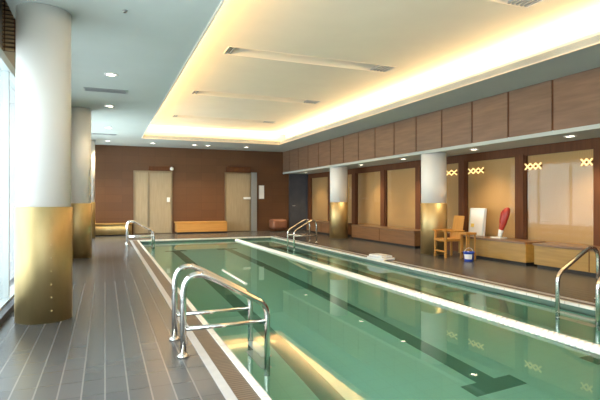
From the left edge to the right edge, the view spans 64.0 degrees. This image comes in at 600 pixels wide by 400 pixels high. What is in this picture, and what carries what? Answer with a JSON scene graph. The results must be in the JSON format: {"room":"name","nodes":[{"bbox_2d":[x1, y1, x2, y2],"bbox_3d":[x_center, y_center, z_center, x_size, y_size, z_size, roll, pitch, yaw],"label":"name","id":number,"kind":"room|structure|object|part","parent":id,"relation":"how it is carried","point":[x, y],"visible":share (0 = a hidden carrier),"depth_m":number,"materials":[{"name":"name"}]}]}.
{"room":"indoor swimming pool","nodes":[
{"label":"indoor swimming pool","id":0,"kind":"room"},
{"bbox_2d":[0,0,15,92],"bbox_3d":[-4.005,-0.610,6.684,0.150,3.820,23.400,0,0,-22],"label":"wall","id":1,"kind":"structure","parent":0,"point":[11,56],"depth_m":5.86,"materials":[{"name":"paint"}]},
{"bbox_2d":[0,297,13,325],"bbox_3d":[-3.880,1.265,6.735,0.120,0.070,23.400,0,0,-22],"label":"baseboard","id":2,"kind":"structure","parent":1,"relation":"attached to","point":[8,308],"depth_m":5.39,"materials":[{"name":"stone"}]},
{"bbox_2d":[0,48,15,309],"bbox_3d":[-4.001,-0.200,6.794,0.140,3.000,5.660,0,0,-22],"label":"window","id":3,"kind":"structure","parent":1,"relation":"in","point":[7,71],"depth_m":5.91,"materials":[{"name":"white"}]},
{"bbox_2d":[95,145,305,233],"bbox_3d":[-4.037,-0.650,19.408,9.970,3.900,0.200,0,0,-22],"label":"wall","id":4,"kind":"structure","parent":0,"point":[198,175],"depth_m":19.15,"materials":[{"name":"brown wood"}]},
{"bbox_2d":[134,166,171,233],"bbox_3d":[-5.671,0.000,18.568,1.450,2.600,0.124,0,0,-22],"label":"door","id":5,"kind":"structure","parent":4,"relation":"in","point":[152,188],"depth_m":18.58,"materials":[{"name":"light wood"},{"name":"metal"}]},
{"bbox_2d":[225,167,256,230],"bbox_3d":[-2.437,-0.030,19.882,1.350,2.660,0.124,0,0,-22],"label":"door","id":6,"kind":"structure","parent":4,"relation":"in","point":[241,187],"depth_m":19.89,"materials":[{"name":"light wood"},{"name":"grey metal"}]},
{"bbox_3d":[-1.929,0.075,20.106,0.240,2.450,0.088,0,0,-22],"label":"panel","id":7,"kind":"part","parent":6,"relation":"part of","materials":[{"name":"grey metal"}]},
{"bbox_2d":[259,185,263,198],"bbox_3d":[-1.626,-0.330,20.262,0.240,0.580,0.028,0,0,-22],"label":"frame","id":8,"kind":"object","parent":4,"relation":"attached to","point":[261,187],"visible":1,"depth_m":20.25,"materials":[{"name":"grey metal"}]},
{"bbox_2d":[289,174,307,229],"bbox_3d":[-0.054,0.090,20.857,0.880,2.420,0.110,0,0,-22],"label":"door","id":9,"kind":"structure","parent":4,"relation":"in","point":[298,183],"depth_m":20.86,"materials":[{"name":"metal"}]},
{"bbox_2d":[0,230,595,399],"bbox_3d":[0.405,1.375,8.476,9.970,0.150,23.800,0,0,-22],"label":"floor","id":10,"kind":"structure","parent":0,"point":[115,344],"depth_m":4.82,"materials":[{"name":"tile"}]},
{"bbox_2d":[14,3,71,324],"bbox_3d":[-2.814,-0.380,5.279,0.564,3.360,0.564,0,0,-22],"label":"pillar","id":11,"kind":"structure","parent":10,"relation":"on","point":[43,209],"depth_m":5.04,"materials":[{"name":"white paint"}]},
{"bbox_2d":[71,107,91,258],"bbox_3d":[-5.035,-0.380,10.907,0.564,3.360,0.564,0,0,-22],"label":"pillar","id":12,"kind":"structure","parent":10,"relation":"on","point":[81,204],"depth_m":10.68,"materials":[{"name":"white paint"}]},
{"bbox_2d":[91,139,94,237],"bbox_3d":[-7.321,-0.380,16.454,0.564,3.360,0.564,0,0,-22],"label":"pillar","id":13,"kind":"structure","parent":10,"relation":"on","point":[92,141],"depth_m":16.39,"materials":[{"name":"white paint"}]},
{"bbox_2d":[95,223,132,235],"bbox_3d":[-7.105,1.080,17.622,1.800,0.440,0.770,0,0,-22],"label":"bench","id":14,"kind":"object","parent":10,"relation":"on","point":[101,229],"visible":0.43,"depth_m":17.37,"materials":[{"name":"gold metal"}]},
{"bbox_3d":[-7.105,0.880,17.622,1.800,0.040,0.770,0,0,-22],"label":"seat","id":15,"kind":"part","parent":14,"relation":"part of","materials":[{"name":"brown wood"}]},
{"bbox_2d":[125,220,154,246],"bbox_3d":[-4.714,1.223,14.168,0.830,1.253,0.628,0,0,-22],"label":"pool ladder","id":16,"kind":"object","parent":10,"relation":"attached to","point":[152,235],"visible":0.86,"depth_m":14.00,"materials":[{"name":"silver metal"}]},
{"bbox_2d":[174,221,226,233],"bbox_3d":[-3.927,1.075,18.992,1.980,0.450,0.648,0,0,-22],"label":"bench","id":17,"kind":"object","parent":10,"relation":"on","point":[181,227],"visible":1,"depth_m":18.72,"materials":[{"name":"orange wood"}]},
{"bbox_3d":[-3.927,0.873,18.992,1.980,0.045,0.648,0,0,-22],"label":"seat","id":18,"kind":"part","parent":17,"relation":"part of","materials":[{"name":"orange wood"}]},
{"bbox_2d":[169,263,269,358],"bbox_3d":[-0.728,1.223,4.356,0.830,1.253,0.628,0,0,-22],"label":"pool ladder","id":19,"kind":"object","parent":10,"relation":"attached to","point":[201,272],"visible":0.8,"depth_m":4.21,"materials":[{"name":"silver metal"}]},
{"bbox_3d":[-0.828,1.223,4.602,0.782,1.253,0.052,0,0,-22],"label":"rail","id":20,"kind":"part","parent":19,"relation":"part of","materials":[{"name":"silver metal"}]},
{"bbox_2d":[269,219,286,230],"bbox_3d":[-0.925,1.050,20.132,0.620,0.500,0.600,0,0,-22],"label":"stool","id":21,"kind":"object","parent":10,"relation":"on","point":[274,224],"visible":0.98,"depth_m":19.88,"materials":[{"name":"brown leather"}]},
{"bbox_2d":[287,219,317,246],"bbox_3d":[0.065,1.223,14.652,0.830,1.253,0.628,0,0,-22],"label":"pool ladder","id":22,"kind":"object","parent":10,"relation":"attached to","point":[289,229],"visible":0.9,"depth_m":14.74,"materials":[{"name":"silver metal"}]},
{"bbox_2d":[307,220,350,235],"bbox_3d":[1.045,1.065,18.504,0.565,0.470,2.900,0,0,-22],"label":"bench","id":23,"kind":"object","parent":10,"relation":"on","point":[323,227],"visible":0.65,"depth_m":18.38,"materials":[{"name":"brown wood"}]},
{"bbox_3d":[1.045,0.853,18.504,0.565,0.045,2.900,0,0,-22],"label":"seat","id":24,"kind":"part","parent":23,"relation":"part of","materials":[{"name":"brown wood"}]},
{"bbox_2d":[330,166,347,238],"bbox_3d":[1.323,0.085,16.404,0.624,2.430,0.624,0,0,-22],"label":"pillar","id":25,"kind":"structure","parent":10,"relation":"on","point":[338,175],"depth_m":16.14,"materials":[{"name":"metal"}]},
{"bbox_2d":[130,236,594,399],"bbox_3d":[-0.352,1.373,9.409,4.970,0.154,15.040,0,0,-22],"label":"trim","id":26,"kind":"structure","parent":10,"relation":"on","point":[218,378],"depth_m":4.70,"materials":[{"name":"tile"}]},
{"bbox_2d":[132,236,594,399],"bbox_3d":[-0.352,1.375,9.409,4.830,0.150,14.900,0,0,-22],"label":"trim","id":27,"kind":"structure","parent":10,"relation":"in","point":[238,384],"depth_m":4.38,"materials":[{"name":"grey tile"}]},
{"bbox_2d":[367,253,394,260],"bbox_3d":[1.764,1.240,10.485,0.320,0.095,0.600,0,0,-28],"label":"towel","id":28,"kind":"object","parent":27,"relation":"on","point":[384,257],"visible":1,"depth_m":10.33,"materials":[{"name":"white fabric"}]},
{"bbox_2d":[141,238,594,314],"bbox_3d":[-0.352,1.938,9.409,4.430,1.225,14.500,0,0,-22],"label":"basin","id":29,"kind":"object","parent":10,"relation":"in","point":[579,309],"visible":0.08,"depth_m":8.40,"materials":[{"name":"tile"}]},
{"bbox_2d":[137,236,594,399],"bbox_3d":[-0.352,1.306,9.409,4.540,0.037,14.610,0,0,-22],"label":"trim","id":30,"kind":"structure","parent":29,"relation":"on","point":[255,385],"depth_m":6.57,"materials":[{"name":"tile"}]},
{"bbox_2d":[141,239,599,399],"bbox_3d":[-0.352,1.380,9.409,4.430,0.001,14.500,0,0,-22],"label":"pool water","id":31,"kind":"object","parent":29,"relation":"in","point":[334,335],"visible":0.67,"depth_m":4.89,"materials":[{"name":"green liquid"}]},
{"bbox_2d":[222,269,246,283],"bbox_3d":[-1.198,1.380,8.634,0.050,0.052,1.660,0,0,-22],"label":"pole","id":32,"kind":"object","parent":31,"relation":"on","point":[228,273],"visible":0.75,"depth_m":8.54,"materials":[{"name":"white"}]},
{"bbox_2d":[235,239,599,353],"bbox_3d":[0.523,1.380,9.765,0.128,0.128,14.500,0,0,-22],"label":"lane rope","id":33,"kind":"object","parent":31,"relation":"on","point":[559,337],"visible":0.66,"depth_m":5.92,"materials":[{"name":"white"}]},
{"bbox_2d":[351,224,420,247],"bbox_3d":[2.635,1.065,14.590,0.565,0.470,3.550,0,0,-22],"label":"bench","id":34,"kind":"object","parent":10,"relation":"on","point":[405,237],"visible":0.76,"depth_m":14.04,"materials":[{"name":"brown wood"}]},
{"bbox_3d":[2.635,0.853,14.590,0.565,0.045,3.550,0,0,-22],"label":"seat","id":35,"kind":"part","parent":34,"relation":"part of","materials":[{"name":"brown wood"}]},
{"bbox_2d":[421,152,446,254],"bbox_3d":[3.250,0.085,11.661,0.624,2.430,0.624,0,0,-22],"label":"pillar","id":36,"kind":"structure","parent":10,"relation":"on","point":[433,165],"depth_m":11.40,"materials":[{"name":"metal"}]},
{"bbox_2d":[432,215,464,257],"bbox_3d":[3.417,0.831,11.014,0.561,0.937,0.529,0,0,-14],"label":"armchair","id":37,"kind":"object","parent":10,"relation":"on","point":[458,222],"visible":0.94,"depth_m":10.99,"materials":[{"name":"brown wood"}]},
{"bbox_3d":[3.153,1.006,11.184,0.042,0.588,0.042,0,0,-14],"label":"leg","id":38,"kind":"part","parent":37,"relation":"part of","materials":[{"name":"brown wood"}]},
{"bbox_3d":[3.345,0.697,11.230,0.521,0.029,0.076,0,0,-14],"label":"armrest","id":39,"kind":"part","parent":37,"relation":"part of","materials":[{"name":"brown wood"}]},
{"bbox_3d":[3.259,1.006,10.743,0.042,0.588,0.042,0,0,-14],"label":"leg","id":40,"kind":"part","parent":37,"relation":"part of","materials":[{"name":"brown wood"}]},
{"bbox_3d":[3.394,0.908,11.009,0.445,0.059,0.412,0,0,-14],"label":"seat","id":41,"kind":"part","parent":37,"relation":"part of","materials":[{"name":"brown wood"}]},
{"bbox_3d":[3.553,1.006,11.280,0.042,0.588,0.042,0,0,-14],"label":"leg","id":42,"kind":"part","parent":37,"relation":"part of","materials":[{"name":"brown wood"}]},
{"bbox_3d":[3.451,0.697,10.789,0.521,0.029,0.076,0,0,-14],"label":"armrest","id":43,"kind":"part","parent":37,"relation":"part of","materials":[{"name":"brown wood"}]},
{"bbox_3d":[3.639,0.634,11.068,0.106,0.542,0.420,0,0,-14],"label":"backrest","id":44,"kind":"part","parent":37,"relation":"part of","materials":[{"name":"brown wood"}]},
{"bbox_2d":[459,232,476,258],"bbox_3d":[3.694,1.005,10.568,0.264,0.590,0.264,0,0,-16],"label":"side table","id":45,"kind":"object","parent":10,"relation":"on","point":[460,233],"visible":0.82,"depth_m":10.49,"materials":[{"name":"brown wood"}]},
{"bbox_3d":[3.563,1.030,10.639,0.026,0.540,0.026,0,0,-16],"label":"leg","id":46,"kind":"part","parent":45,"relation":"part of","materials":[{"name":"brown wood"}]},
{"bbox_3d":[3.766,1.030,10.699,0.026,0.540,0.026,0,0,-16],"label":"leg","id":47,"kind":"part","parent":45,"relation":"part of","materials":[{"name":"brown wood"}]},
{"bbox_3d":[3.825,1.030,10.496,0.026,0.540,0.026,0,0,-16],"label":"leg","id":48,"kind":"part","parent":45,"relation":"part of","materials":[{"name":"brown wood"}]},
{"bbox_2d":[463,248,474,261],"bbox_3d":[3.596,1.158,10.225,0.236,0.284,0.235,0,0,-22],"label":"bucket","id":49,"kind":"object","parent":10,"relation":"on","point":[468,255],"visible":1,"depth_m":10.14,"materials":[{"name":"blue plastic"}]},
{"bbox_2d":[458,235,545,265],"bbox_3d":[4.314,1.065,10.458,0.565,0.470,1.970,0,0,-22],"label":"bench","id":50,"kind":"object","parent":10,"relation":"on","point":[508,250],"visible":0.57,"depth_m":10.01,"materials":[{"name":"brown wood"}]},
{"bbox_2d":[468,208,486,235],"bbox_3d":[4.122,0.510,11.152,0.130,0.642,0.470,0,0,-22],"label":"board","id":51,"kind":"object","parent":50,"relation":"on","point":[477,219],"visible":0.81,"depth_m":11.10,"materials":[{"name":"white plastic"}]},
{"bbox_2d":[490,207,509,238],"bbox_3d":[4.364,0.495,10.429,0.236,0.670,0.381,0,0,-22],"label":"buoy","id":52,"kind":"object","parent":50,"relation":"on","point":[504,215],"visible":1,"depth_m":10.33,"materials":[{"name":"red plastic"}]},
{"bbox_3d":[4.314,0.853,10.458,0.565,0.045,1.970,0,0,-22],"label":"seat","id":53,"kind":"part","parent":50,"relation":"part of","materials":[{"name":"brown wood"}]},
{"bbox_2d":[533,242,599,276],"bbox_3d":[5.185,1.065,8.313,0.565,0.470,2.300,0,0,-22],"label":"bench","id":54,"kind":"object","parent":10,"relation":"on","point":[547,255],"visible":0.94,"depth_m":8.72,"materials":[{"name":"brown wood"}]},
{"bbox_3d":[5.185,0.853,8.313,0.565,0.045,2.300,0,0,-22],"label":"seat","id":55,"kind":"part","parent":54,"relation":"part of","materials":[{"name":"brown wood"}]},
{"bbox_2d":[555,246,599,320],"bbox_3d":[3.657,1.223,5.890,0.830,1.253,0.628,0,0,-22],"label":"pool ladder","id":56,"kind":"object","parent":10,"relation":"attached to","point":[597,254],"visible":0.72,"depth_m":6.00,"materials":[{"name":"silver metal"}]},
{"bbox_3d":[3.757,1.223,5.644,0.782,1.253,0.052,0,0,-22],"label":"rail","id":57,"kind":"part","parent":56,"relation":"part of","materials":[{"name":"silver metal"}]},
{"bbox_2d":[6,0,599,151],"bbox_3d":[-0.267,-2.330,8.203,8.520,0.540,23.800,0,0,-22],"label":"ceiling","id":58,"kind":"structure","parent":0,"point":[148,45],"depth_m":7.75,"materials":[{"name":"paint"}]},
{"bbox_2d":[2,0,15,51],"bbox_3d":[-3.417,-2.132,5.662,0.162,0.765,0.076,0,0,-22],"label":"blind","id":59,"kind":"object","parent":58,"relation":"hanging from","point":[9,22],"visible":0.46,"depth_m":5.64,"materials":[{"name":"brown wood"}]},
{"bbox_3d":[-3.451,-2.132,5.611,0.010,0.765,0.006,0,0,-22],"label":"cord","id":60,"kind":"part","parent":59,"relation":"part of","materials":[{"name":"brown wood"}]},
{"bbox_3d":[-3.357,-2.132,5.649,0.010,0.765,0.006,0,0,-22],"label":"cord","id":61,"kind":"part","parent":59,"relation":"part of","materials":[{"name":"brown wood"}]},
{"bbox_2d":[91,133,116,135],"bbox_3d":[-6.144,-2.051,14.990,0.770,0.017,0.230,0,0,-22],"label":"ceiling vent","id":62,"kind":"object","parent":58,"relation":"in","point":[91,133],"visible":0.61,"depth_m":14.98,"materials":[{"name":"grey metal"}]},
{"bbox_2d":[83,87,127,93],"bbox_3d":[-3.640,-2.051,9.013,0.770,0.017,0.270,0,0,-22],"label":"ceiling vent","id":63,"kind":"object","parent":58,"relation":"in","point":[85,88],"visible":1,"depth_m":8.98,"materials":[{"name":"grey metal"}]},
{"bbox_2d":[104,73,117,76],"bbox_3d":[-3.097,-2.053,7.862,0.210,0.013,0.210,0,0,-22],"label":"recessed light","id":64,"kind":"object","parent":58,"relation":"in","point":[106,74],"visible":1,"depth_m":7.85,"materials":[{"name":"white plastic"}]},
{"bbox_2d":[142,0,599,144],"bbox_3d":[0.435,-2.123,8.380,4.885,0.155,18.260,0,0,-22],"label":"trim","id":65,"kind":"structure","parent":58,"relation":"attached to","point":[478,74],"depth_m":8.56,"materials":[{"name":"paint"}]},
{"bbox_2d":[145,0,599,139],"bbox_3d":[0.435,-2.310,8.380,5.465,0.300,18.840,0,0,-22],"label":"ceiling","id":66,"kind":"structure","parent":0,"point":[431,44],"depth_m":7.83,"materials":[{"name":"paint"}]},
{"bbox_2d":[172,115,277,123],"bbox_3d":[-2.247,-2.506,14.630,3.174,0.108,0.424,0,0,-22],"label":"ceiling vent","id":67,"kind":"object","parent":66,"relation":"in","point":[175,116],"visible":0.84,"depth_m":14.73,"materials":[{"name":"metal"}]},
{"bbox_2d":[191,90,321,103],"bbox_3d":[-0.986,-2.506,11.527,3.174,0.108,0.424,0,0,-22],"label":"ceiling vent","id":68,"kind":"object","parent":66,"relation":"in","point":[195,92],"visible":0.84,"depth_m":11.62,"materials":[{"name":"metal"}]},
{"bbox_2d":[304,100,319,103],"bbox_3d":[0.309,-2.475,12.053,0.310,0.030,0.380,0,0,-22],"label":"grille","id":69,"kind":"object","parent":68,"relation":"attached to","point":[305,101],"depth_m":12.11,"materials":[{"name":"grey metal"}]},
{"bbox_2d":[223,46,396,72],"bbox_3d":[0.256,-2.506,8.469,3.174,0.108,0.424,0,0,-22],"label":"ceiling vent","id":70,"kind":"object","parent":66,"relation":"in","point":[237,51],"visible":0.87,"depth_m":8.56,"materials":[{"name":"metal"}]},
{"bbox_2d":[225,47,235,53],"bbox_3d":[-1.143,-2.475,7.901,0.100,0.030,0.380,0,0,-22],"label":"grille","id":71,"kind":"object","parent":70,"relation":"attached to","point":[228,51],"depth_m":7.93,"materials":[{"name":"grey metal"}]},
{"bbox_2d":[370,65,393,71],"bbox_3d":[1.551,-2.475,8.995,0.310,0.030,0.380,0,0,-22],"label":"grille","id":72,"kind":"object","parent":70,"relation":"attached to","point":[379,68],"depth_m":9.04,"materials":[{"name":"grey metal"}]},
{"bbox_2d":[485,0,544,8],"bbox_3d":[1.517,-2.506,5.365,3.174,0.108,0.424,0,0,-22],"label":"ceiling vent","id":73,"kind":"object","parent":66,"relation":"in","point":[526,4],"visible":1,"depth_m":5.99,"materials":[{"name":"metal"}]},
{"bbox_2d":[507,0,540,6],"bbox_3d":[2.812,-2.475,5.891,0.310,0.030,0.380,0,0,-22],"label":"grille","id":74,"kind":"object","parent":73,"relation":"attached to","point":[517,3],"depth_m":6.01,"materials":[{"name":"grey metal"}]},
{"bbox_2d":[283,67,599,173],"bbox_3d":[4.342,-1.635,10.075,1.470,1.050,23.400,0,0,-22],"label":"wall","id":75,"kind":"structure","parent":0,"point":[545,112],"depth_m":9.95,"materials":[{"name":"paint"}]},
{"bbox_3d":[-0.578,-1.620,20.280,0.018,0.880,0.788,0,0,-22],"label":"panel","id":76,"kind":"part","parent":75,"relation":"part of","materials":[{"name":"brown wood"}]},
{"bbox_3d":[-0.239,-1.620,19.446,0.018,0.880,0.928,0,0,-22],"label":"panel","id":77,"kind":"part","parent":75,"relation":"part of","materials":[{"name":"brown wood"}]},
{"bbox_3d":[0.126,-1.620,18.547,0.018,0.880,0.928,0,0,-22],"label":"panel","id":78,"kind":"part","parent":75,"relation":"part of","materials":[{"name":"brown wood"}]},
{"bbox_3d":[0.491,-1.620,17.648,0.018,0.880,0.928,0,0,-22],"label":"panel","id":79,"kind":"part","parent":75,"relation":"part of","materials":[{"name":"brown wood"}]},
{"bbox_3d":[0.856,-1.620,16.750,0.018,0.880,0.928,0,0,-22],"label":"panel","id":80,"kind":"part","parent":75,"relation":"part of","materials":[{"name":"brown wood"}]},
{"bbox_3d":[1.221,-1.620,15.851,0.018,0.880,0.928,0,0,-22],"label":"panel","id":81,"kind":"part","parent":75,"relation":"part of","materials":[{"name":"brown wood"}]},
{"bbox_3d":[1.586,-1.620,14.952,0.018,0.880,0.928,0,0,-22],"label":"panel","id":82,"kind":"part","parent":75,"relation":"part of","materials":[{"name":"brown wood"}]},
{"bbox_3d":[1.951,-1.620,14.054,0.018,0.880,0.928,0,0,-22],"label":"panel","id":83,"kind":"part","parent":75,"relation":"part of","materials":[{"name":"brown wood"}]},
{"bbox_3d":[2.316,-1.620,13.155,0.018,0.880,0.928,0,0,-22],"label":"panel","id":84,"kind":"part","parent":75,"relation":"part of","materials":[{"name":"brown wood"}]},
{"bbox_3d":[2.681,-1.620,12.256,0.018,0.880,0.928,0,0,-22],"label":"panel","id":85,"kind":"part","parent":75,"relation":"part of","materials":[{"name":"brown wood"}]},
{"bbox_3d":[3.046,-1.620,11.358,0.018,0.880,0.928,0,0,-22],"label":"panel","id":86,"kind":"part","parent":75,"relation":"part of","materials":[{"name":"brown wood"}]},
{"bbox_3d":[3.411,-1.620,10.459,0.018,0.880,0.928,0,0,-22],"label":"panel","id":87,"kind":"part","parent":75,"relation":"part of","materials":[{"name":"brown wood"}]},
{"bbox_3d":[3.776,-1.620,9.560,0.018,0.880,0.928,0,0,-22],"label":"panel","id":88,"kind":"part","parent":75,"relation":"part of","materials":[{"name":"brown wood"}]},
{"bbox_3d":[4.141,-1.620,8.662,0.018,0.880,0.928,0,0,-22],"label":"panel","id":89,"kind":"part","parent":75,"relation":"part of","materials":[{"name":"brown wood"}]},
{"bbox_3d":[4.507,-1.620,7.763,0.018,0.880,0.928,0,0,-22],"label":"panel","id":90,"kind":"part","parent":75,"relation":"part of","materials":[{"name":"brown wood"}]},
{"bbox_2d":[308,137,599,250],"bbox_3d":[4.824,0.085,10.271,0.230,2.430,23.400,0,0,-22],"label":"wall","id":91,"kind":"structure","parent":0,"point":[519,152],"depth_m":11.63,"materials":[{"name":"brown wood"}]},
{"bbox_2d":[310,176,327,220],"bbox_3d":[0.826,-0.035,19.980,0.070,1.870,1.800,0,0,-22],"label":"window","id":92,"kind":"structure","parent":91,"relation":"in","point":[318,186],"depth_m":20.07,"materials":[{"name":"brown wood"}]},
{"bbox_2d":[348,173,351,224],"bbox_3d":[1.597,-0.035,18.081,0.070,1.870,1.700,0,0,-22],"label":"window","id":93,"kind":"structure","parent":91,"relation":"in","point":[349,174],"depth_m":17.54,"materials":[{"name":"brown wood"}]},
{"bbox_2d":[356,170,379,225],"bbox_3d":[2.333,-0.035,16.270,0.070,1.870,1.670,0,0,-22],"label":"window","id":94,"kind":"structure","parent":91,"relation":"in","point":[367,183],"depth_m":16.34,"materials":[{"name":"brown wood"}]},
{"bbox_2d":[385,166,414,228],"bbox_3d":[3.046,-0.035,14.514,0.070,1.870,1.640,0,0,-22],"label":"window","id":95,"kind":"structure","parent":91,"relation":"in","point":[399,182],"depth_m":14.57,"materials":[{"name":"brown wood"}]},
{"bbox_2d":[447,162,457,234],"bbox_3d":[3.739,-0.035,12.809,0.070,1.870,1.580,0,0,-22],"label":"window","id":96,"kind":"structure","parent":91,"relation":"in","point":[452,181],"depth_m":12.41,"materials":[{"name":"brown wood"}]},
{"bbox_2d":[447,169,457,175],"bbox_3d":[3.897,-0.700,12.323,0.046,0.147,0.416,0,0,-22],"label":"light","id":97,"kind":"object","parent":96,"relation":"attached to","point":[450,172],"visible":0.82,"depth_m":12.28,"materials":[{"name":"yellow"}]},
{"bbox_2d":[465,155,514,237],"bbox_3d":[4.416,-0.035,11.142,0.070,1.870,1.580,0,0,-22],"label":"window","id":98,"kind":"structure","parent":91,"relation":"in","point":[493,189],"depth_m":11.11,"materials":[{"name":"brown wood"}]},
{"bbox_2d":[468,167,483,173],"bbox_3d":[4.225,-0.700,11.517,0.046,0.146,0.519,0,0,-22],"label":"light","id":99,"kind":"object","parent":98,"relation":"attached to","point":[473,169],"visible":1,"depth_m":11.50,"materials":[{"name":"yellow"}]},
{"bbox_2d":[524,147,593,245],"bbox_3d":[5.096,-0.035,9.469,0.070,1.870,1.590,0,0,-22],"label":"window","id":100,"kind":"structure","parent":91,"relation":"in","point":[558,196],"depth_m":9.45,"materials":[{"name":"beige glass"}]},
{"bbox_2d":[524,162,541,169],"bbox_3d":[4.850,-0.700,9.979,0.046,0.144,0.421,0,0,-22],"label":"light","id":101,"kind":"object","parent":100,"relation":"attached to","point":[537,165],"visible":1,"depth_m":9.96,"materials":[{"name":"yellow"}]},
{"bbox_2d":[580,158,592,165],"bbox_3d":[5.301,-0.700,8.867,0.046,0.142,0.244,0,0,-22],"label":"light","id":102,"kind":"object","parent":100,"relation":"attached to","point":[590,161],"visible":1,"depth_m":8.85,"materials":[{"name":"yellow"}]}
]}

